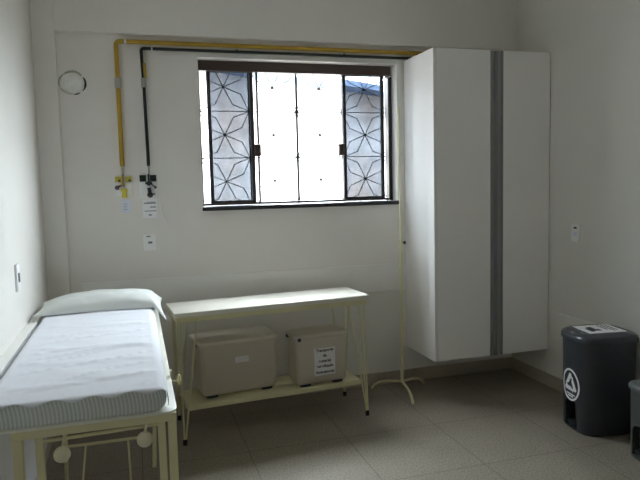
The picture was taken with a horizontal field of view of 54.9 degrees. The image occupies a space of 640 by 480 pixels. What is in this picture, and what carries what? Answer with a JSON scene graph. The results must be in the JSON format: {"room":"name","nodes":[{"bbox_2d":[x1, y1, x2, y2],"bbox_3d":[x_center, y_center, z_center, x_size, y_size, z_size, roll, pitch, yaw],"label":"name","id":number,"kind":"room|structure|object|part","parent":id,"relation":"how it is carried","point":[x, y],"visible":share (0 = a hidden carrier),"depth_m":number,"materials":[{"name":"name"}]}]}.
{"room":"examination room","nodes":[
{"label":"examination room","id":0,"kind":"room"},
{"bbox_2d":[0,0,47,356],"bbox_3d":[-1.133,-0.053,1.450,0.200,3.000,5.628,-3,5,-17],"label":"wall","id":1,"kind":"structure","parent":0,"point":[21,215],"depth_m":3.19,"materials":[{"name":"paint"}]},
{"bbox_2d":[14,263,20,291],"bbox_3d":[-1.466,0.182,2.989,0.014,0.132,0.072,-3,5,-17],"label":"light switch","id":2,"kind":"object","parent":1,"relation":"attached to","point":[16,266],"visible":1,"depth_m":2.96,"materials":[{"name":"white plastic"}]},
{"bbox_2d":[0,316,42,379],"bbox_3d":[-0.920,0.694,1.289,0.044,0.200,4.480,-3,5,-17],"label":"trim","id":3,"kind":"structure","parent":1,"relation":"attached to","point":[6,360],"depth_m":2.77,"materials":[{"name":"laminate"}]},
{"bbox_2d":[36,436,54,479],"bbox_3d":[-0.989,1.389,1.582,0.010,0.096,5.168,-3,5,-17],"label":"baseboard","id":4,"kind":"structure","parent":1,"relation":"attached to","point":[49,445],"depth_m":3.62,"materials":[{"name":"tile"}]},
{"bbox_2d":[55,32,510,395],"bbox_3d":[-0.151,-0.359,4.559,3.480,3.000,0.210,-3,5,-17],"label":"wall","id":5,"kind":"structure","parent":0,"point":[105,243],"depth_m":4.22,"materials":[{"name":"paint"}]},
{"bbox_2d":[58,70,86,94],"bbox_3d":[-1.591,-1.013,3.952,0.171,0.158,0.016,-3,5,-17],"label":"hole patch","id":6,"kind":"object","parent":5,"relation":"attached to","point":[72,82],"visible":1,"depth_m":3.95,"materials":[{"name":"paint"}]},
{"bbox_2d":[114,174,132,197],"bbox_3d":[-1.300,-0.357,4.076,0.116,0.153,0.050,-3,5,-17],"label":"outlet","id":7,"kind":"object","parent":5,"relation":"attached to","point":[123,184],"visible":1,"depth_m":4.08,"materials":[{"name":"yellow plastic"}]},
{"bbox_2d":[121,200,130,212],"bbox_3d":[-1.295,-0.225,4.114,0.062,0.086,0.002,-3,5,-17],"label":"paper label","id":8,"kind":"object","parent":5,"relation":"attached to","point":[125,204],"visible":1,"depth_m":4.11,"materials":[{"name":"white paper"}]},
{"bbox_2d":[139,174,157,197],"bbox_3d":[-1.149,-0.362,4.122,0.120,0.163,0.049,-3,5,-17],"label":"outlet","id":9,"kind":"object","parent":5,"relation":"attached to","point":[148,186],"visible":1,"depth_m":4.13,"materials":[{"name":"black plastic"}]},
{"bbox_3d":[-1.131,-0.309,4.125,0.053,0.051,0.037,-3,5,-17],"label":"flow knob","id":10,"kind":"part","parent":9,"relation":"part of","materials":[{"name":"black plastic"}]},
{"bbox_2d":[143,234,155,250],"bbox_3d":[-1.154,0.018,4.173,0.082,0.108,0.009,-3,5,-17],"label":"wall socket","id":11,"kind":"object","parent":5,"relation":"attached to","point":[149,241],"visible":1,"depth_m":4.17,"materials":[{"name":"white plastic"}]},
{"bbox_2d":[142,199,157,217],"bbox_3d":[-1.149,-0.213,4.159,0.094,0.126,0.002,-3,5,-17],"label":"paper label","id":12,"kind":"object","parent":5,"relation":"attached to","point":[149,205],"visible":1,"depth_m":4.16,"materials":[{"name":"white paper"}]},
{"bbox_2d":[158,194,166,223],"bbox_3d":[-1.068,-0.209,4.175,0.056,0.209,0.010,-2,5,-7],"label":"cord","id":13,"kind":"object","parent":5,"relation":"hanging from","point":[158,194],"visible":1,"depth_m":4.17,"materials":[{"name":"white plastic"}]},
{"bbox_2d":[82,262,406,308],"bbox_3d":[-0.447,0.334,4.410,2.350,0.210,0.014,-3,5,-17],"label":"trim","id":14,"kind":"structure","parent":5,"relation":"attached to","point":[375,277],"depth_m":4.42,"materials":[{"name":"laminate"}]},
{"bbox_2d":[114,38,421,173],"bbox_3d":[0.092,-0.940,4.447,2.980,0.885,0.050,-3,5,-17],"label":"gas pipe","id":15,"kind":"object","parent":5,"relation":"attached to","point":[117,79],"visible":0.98,"depth_m":4.11,"materials":[{"name":"yellow metal"}]},
{"bbox_2d":[139,47,411,173],"bbox_3d":[0.172,-0.926,4.473,2.815,0.839,0.048,-3,5,-17],"label":"gas pipe","id":16,"kind":"object","parent":5,"relation":"attached to","point":[143,65],"visible":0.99,"depth_m":4.14,"materials":[{"name":"metal"}]},
{"bbox_2d":[52,0,515,50],"bbox_3d":[-0.080,-1.623,4.339,3.345,0.447,0.050,-3,5,-17],"label":"beam","id":17,"kind":"structure","parent":5,"relation":"attached to","point":[456,24],"depth_m":4.33,"materials":[{"name":"paint"}]},
{"bbox_2d":[198,60,398,210],"bbox_3d":[-0.149,-0.764,4.524,1.475,1.043,0.252,-3,5,-17],"label":"window","id":18,"kind":"structure","parent":5,"relation":"in","point":[233,150],"depth_m":4.52,"materials":[{"name":"brown metal"}]},
{"bbox_3d":[-0.633,-0.743,4.403,0.330,0.954,0.024,-3,5,-17],"label":"sash","id":19,"kind":"part","parent":18,"relation":"part of","materials":[{"name":"brown metal"}]},
{"bbox_3d":[-0.633,-0.743,4.403,0.299,0.934,0.004,-3,5,-17],"label":"pane","id":20,"kind":"part","parent":18,"relation":"part of","materials":[{"name":"clear glass"}]},
{"bbox_3d":[-0.169,-1.249,4.497,1.453,0.070,0.075,-3,5,-17],"label":"header rail","id":21,"kind":"part","parent":18,"relation":"part of","materials":[{"name":"brown metal"}]},
{"bbox_3d":[-0.137,-0.259,4.570,1.475,0.028,0.252,-3,5,-17],"label":"sill","id":22,"kind":"part","parent":18,"relation":"part of","materials":[{"name":"stone"}]},
{"bbox_3d":[0.332,-0.792,4.689,0.334,0.954,0.024,-3,5,-17],"label":"sash","id":23,"kind":"part","parent":18,"relation":"part of","materials":[{"name":"brown metal"}]},
{"bbox_3d":[0.332,-0.792,4.689,0.303,0.934,0.004,-3,5,-17],"label":"pane","id":24,"kind":"part","parent":18,"relation":"part of","materials":[{"name":"clear glass"}]},
{"bbox_2d":[175,357,510,409],"bbox_3d":[-0.024,1.093,4.603,3.335,0.096,0.010,-3,5,-17],"label":"baseboard","id":25,"kind":"structure","parent":5,"relation":"attached to","point":[436,371],"depth_m":4.88,"materials":[{"name":"tile"}]},
{"bbox_2d":[404,47,549,361],"bbox_3d":[1.165,-0.259,4.602,0.930,2.170,0.479,-3,5,-17],"label":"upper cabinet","id":26,"kind":"object","parent":5,"relation":"attached to","point":[477,122],"visible":1,"depth_m":4.38,"materials":[{"name":"laminate"}]},
{"bbox_3d":[1.006,-0.230,4.319,0.421,2.168,0.018,-3,5,-17],"label":"door","id":27,"kind":"part","parent":26,"relation":"part of","materials":[{"name":"laminate"}]},
{"bbox_3d":[1.231,-0.240,4.384,0.047,2.166,0.022,-3,5,-17],"label":"handle","id":28,"kind":"part","parent":26,"relation":"part of","materials":[{"name":"silver metal"}]},
{"bbox_3d":[1.282,-0.243,4.399,0.050,2.166,0.022,-3,5,-17],"label":"handle","id":29,"kind":"part","parent":26,"relation":"part of","materials":[{"name":"silver metal"}]},
{"bbox_3d":[1.490,-0.255,4.463,0.387,2.168,0.018,-3,5,-17],"label":"door","id":30,"kind":"part","parent":26,"relation":"part of","materials":[{"name":"laminate"}]},
{"bbox_2d":[46,368,639,479],"bbox_3d":[0.666,1.399,2.113,3.880,0.100,5.628,-3,5,-17],"label":"floor","id":31,"kind":"structure","parent":0,"point":[503,424],"depth_m":3.72,"materials":[{"name":"tile"}]},
{"bbox_2d":[29,0,70,300],"bbox_3d":[-1.715,-0.266,3.959,0.135,3.000,0.050,-3,5,-17],"label":"column","id":32,"kind":"structure","parent":31,"relation":"on","point":[43,42],"depth_m":3.91,"materials":[{"name":"paint"}]},
{"bbox_2d":[0,309,180,479],"bbox_3d":[-1.010,0.876,2.923,0.641,0.879,1.898,-3,5,-17],"label":"bed","id":33,"kind":"object","parent":31,"relation":"on","point":[95,413],"visible":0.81,"depth_m":2.03,"materials":[{"name":"beige metal"}]},
{"bbox_3d":[-0.959,1.005,2.001,0.030,0.740,0.028,-3,5,-17],"label":"leg","id":34,"kind":"part","parent":33,"relation":"part of","materials":[{"name":"beige paint"}]},
{"bbox_3d":[-0.836,0.674,1.992,0.053,0.094,0.053,-3,5,-17],"label":"ball knob","id":35,"kind":"part","parent":33,"relation":"part of","materials":[{"name":"beige paint"}]},
{"bbox_3d":[-1.365,0.903,3.289,0.021,0.777,0.050,1,6,28],"label":"leg","id":36,"kind":"part","parent":33,"relation":"part of","materials":[{"name":"beige paint"}]},
{"bbox_3d":[-1.054,0.480,2.887,0.566,0.081,1.849,-3,5,-17],"label":"mattress","id":37,"kind":"part","parent":33,"relation":"part of","materials":[{"name":"white fabric"}]},
{"bbox_2d":[0,307,168,479],"bbox_3d":[-1.052,0.769,2.902,0.591,0.691,1.876,-3,5,-17],"label":"sheet","id":38,"kind":"object","parent":33,"relation":"on","point":[72,357],"visible":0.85,"depth_m":2.40,"materials":[{"name":"white fabric"}]},
{"bbox_2d":[32,288,166,319],"bbox_3d":[-1.240,0.363,3.501,0.682,0.140,0.531,-3,5,-17],"label":"pillow","id":39,"kind":"object","parent":38,"relation":"on","point":[104,299],"visible":1,"depth_m":3.41,"materials":[{"name":"white fabric"}]},
{"bbox_3d":[-1.240,1.200,3.232,0.014,0.180,0.219,-3,5,-14],"label":"prop rod","id":40,"kind":"part","parent":33,"relation":"part of","materials":[{"name":"beige paint"}]},
{"bbox_3d":[-1.002,0.538,2.909,0.513,0.028,1.867,-3,5,-17],"label":"frame","id":41,"kind":"part","parent":33,"relation":"part of","materials":[{"name":"beige paint"}]},
{"bbox_3d":[-0.722,0.638,2.040,0.365,0.020,0.012,-3,5,-17],"label":"pull rod","id":42,"kind":"part","parent":33,"relation":"part of","materials":[{"name":"beige paint"}]},
{"bbox_3d":[-1.020,1.189,3.297,0.013,0.180,0.219,-3,5,-19],"label":"prop rod","id":43,"kind":"part","parent":33,"relation":"part of","materials":[{"name":"beige paint"}]},
{"bbox_3d":[-0.588,0.654,2.065,0.053,0.082,0.053,-3,5,-17],"label":"ball knob","id":44,"kind":"part","parent":33,"relation":"part of","materials":[{"name":"beige paint"}]},
{"bbox_3d":[-0.919,0.880,3.421,0.067,0.777,0.022,-6,7,-43],"label":"leg","id":45,"kind":"part","parent":33,"relation":"part of","materials":[{"name":"beige paint"}]},
{"bbox_3d":[-0.498,0.982,2.138,0.028,0.740,0.028,-3,5,-17],"label":"leg","id":46,"kind":"part","parent":33,"relation":"part of","materials":[{"name":"beige paint"}]},
{"bbox_3d":[-0.564,0.560,2.465,0.017,0.048,0.024,-3,5,-17],"label":"wing knob","id":47,"kind":"part","parent":33,"relation":"part of","materials":[{"name":"beige paint"}]},
{"bbox_2d":[166,287,368,445],"bbox_3d":[-0.332,0.788,4.089,1.280,0.810,0.487,-3,6,-21],"label":"work table","id":48,"kind":"object","parent":31,"relation":"on","point":[232,307],"visible":0.94,"depth_m":3.98,"materials":[{"name":"beige metal"}]},
{"bbox_3d":[-0.933,0.818,4.007,0.131,0.737,0.150,2,6,29],"label":"leg","id":49,"kind":"part","parent":48,"relation":"part of","materials":[{"name":"beige paint"}]},
{"bbox_3d":[-0.794,0.838,3.749,0.121,0.736,0.107,-3,6,-22],"label":"leg","id":50,"kind":"part","parent":48,"relation":"part of","materials":[{"name":"beige paint"}]},
{"bbox_2d":[189,325,277,397],"bbox_3d":[-0.567,0.803,4.072,0.543,0.366,0.320,-4,6,-23],"label":"storage box","id":51,"kind":"object","parent":48,"relation":"on","point":[236,359],"visible":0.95,"depth_m":3.95,"materials":[{"name":"white plastic"}]},
{"bbox_3d":[-0.572,0.629,4.056,0.530,0.018,0.320,-4,6,-23],"label":"lid","id":52,"kind":"part","parent":51,"relation":"part of","materials":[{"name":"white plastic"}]},
{"bbox_2d":[180,369,360,410],"bbox_3d":[-0.322,0.992,4.147,1.178,0.033,0.315,-3,6,-22],"label":"shelf","id":53,"kind":"object","parent":48,"relation":"attached to","point":[284,386],"depth_m":4.01,"materials":[{"name":"beige metal"}]},
{"bbox_2d":[285,324,346,386],"bbox_3d":[-0.023,0.786,4.170,0.391,0.356,0.220,-4,6,-23],"label":"storage box","id":54,"kind":"object","parent":48,"relation":"on","point":[316,354],"visible":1,"depth_m":4.09,"materials":[{"name":"white plastic"}]},
{"bbox_3d":[-0.025,0.617,4.158,0.385,0.018,0.215,-4,6,-23],"label":"lid","id":55,"kind":"part","parent":54,"relation":"part of","materials":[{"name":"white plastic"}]},
{"bbox_3d":[0.145,0.755,4.406,0.132,0.737,0.143,-3,6,-21],"label":"leg","id":56,"kind":"part","parent":48,"relation":"part of","materials":[{"name":"beige paint"}]},
{"bbox_3d":[0.243,0.777,4.140,0.115,0.737,0.142,-3,6,-21],"label":"leg","id":57,"kind":"part","parent":48,"relation":"part of","materials":[{"name":"beige paint"}]},
{"bbox_2d":[371,107,424,404],"bbox_3d":[0.621,0.094,4.420,0.432,2.084,0.430,-3,5,-17],"label":"stand","id":58,"kind":"object","parent":31,"relation":"on","point":[400,242],"visible":1,"depth_m":4.48,"materials":[{"name":"beige paint"}]},
{"bbox_3d":[0.496,1.082,4.604,0.244,0.088,0.018,1,6,22],"label":"leg","id":59,"kind":"part","parent":58,"relation":"part of","materials":[{"name":"beige paint"}]},
{"bbox_3d":[0.629,1.095,4.423,0.018,0.089,0.275,-2,5,-8],"label":"leg","id":60,"kind":"part","parent":58,"relation":"part of","materials":[{"name":"beige paint"}]},
{"bbox_3d":[0.705,1.073,4.647,0.260,0.089,0.018,-6,7,-42],"label":"leg","id":61,"kind":"part","parent":58,"relation":"part of","materials":[{"name":"beige paint"}]},
{"bbox_2d":[561,324,638,436],"bbox_3d":[1.732,0.856,3.831,0.400,0.621,0.364,-2,5,-9],"label":"pedal bin","id":62,"kind":"object","parent":31,"relation":"on","point":[599,360],"visible":0.98,"depth_m":3.68,"materials":[{"name":"grey plastic"}]},
{"bbox_3d":[1.725,0.578,3.805,0.400,0.059,0.364,-2,5,-9],"label":"lid","id":63,"kind":"part","parent":62,"relation":"part of","materials":[{"name":"grey plastic"}]},
{"bbox_2d":[628,379,639,460],"bbox_3d":[1.864,0.992,3.353,0.290,0.429,0.290,-3,5,-13],"label":"pedal bin","id":64,"kind":"object","parent":31,"relation":"on","point":[634,385],"visible":1,"depth_m":3.38,"materials":[{"name":"grey plastic"}]},
{"bbox_3d":[1.860,0.799,3.335,0.290,0.041,0.290,-3,5,-13],"label":"lid","id":65,"kind":"part","parent":64,"relation":"part of","materials":[{"name":"grey plastic"}]},
{"bbox_2d":[511,0,639,379],"bbox_3d":[2.390,-0.234,2.497,0.200,3.000,5.628,-3,5,-17],"label":"wall","id":66,"kind":"structure","parent":0,"point":[593,46],"depth_m":4.09,"materials":[{"name":"paint"}]},
{"bbox_2d":[511,357,562,392],"bbox_3d":[2.326,1.217,2.593,0.010,0.096,5.218,-3,5,-17],"label":"baseboard","id":67,"kind":"structure","parent":66,"relation":"attached to","point":[552,381],"depth_m":4.74,"materials":[{"name":"tile"}]},
{"bbox_2d":[571,224,580,241],"bbox_3d":[1.767,-0.049,4.253,0.012,0.120,0.084,-3,5,-17],"label":"power socket","id":68,"kind":"object","parent":66,"relation":"attached to","point":[575,228],"visible":1,"depth_m":4.25,"materials":[{"name":"white plastic"}]},
{"bbox_2d":[551,311,639,369],"bbox_3d":[2.374,0.811,2.355,0.014,0.205,4.600,-3,5,-17],"label":"trim","id":69,"kind":"structure","parent":66,"relation":"attached to","point":[559,321],"depth_m":4.42,"materials":[{"name":"white paint"}]},
{"label":"outside","id":70,"kind":"structure","parent":0,"visible":0},
{"bbox_3d":[-3.968,-0.099,22.128,55.000,0.200,35.462,-3,5,-17],"label":"ground","id":71,"kind":"structure","parent":70,"visible":0},
{"bbox_2d":[199,72,385,205],"bbox_3d":[-1.466,-0.935,10.611,5.680,3.420,20.400,3,7,42],"label":"sky","id":72,"kind":"structure","parent":71,"relation":"on","point":[272,103],"depth_m":8.12,"materials":[{"name":"white"}]}
]}

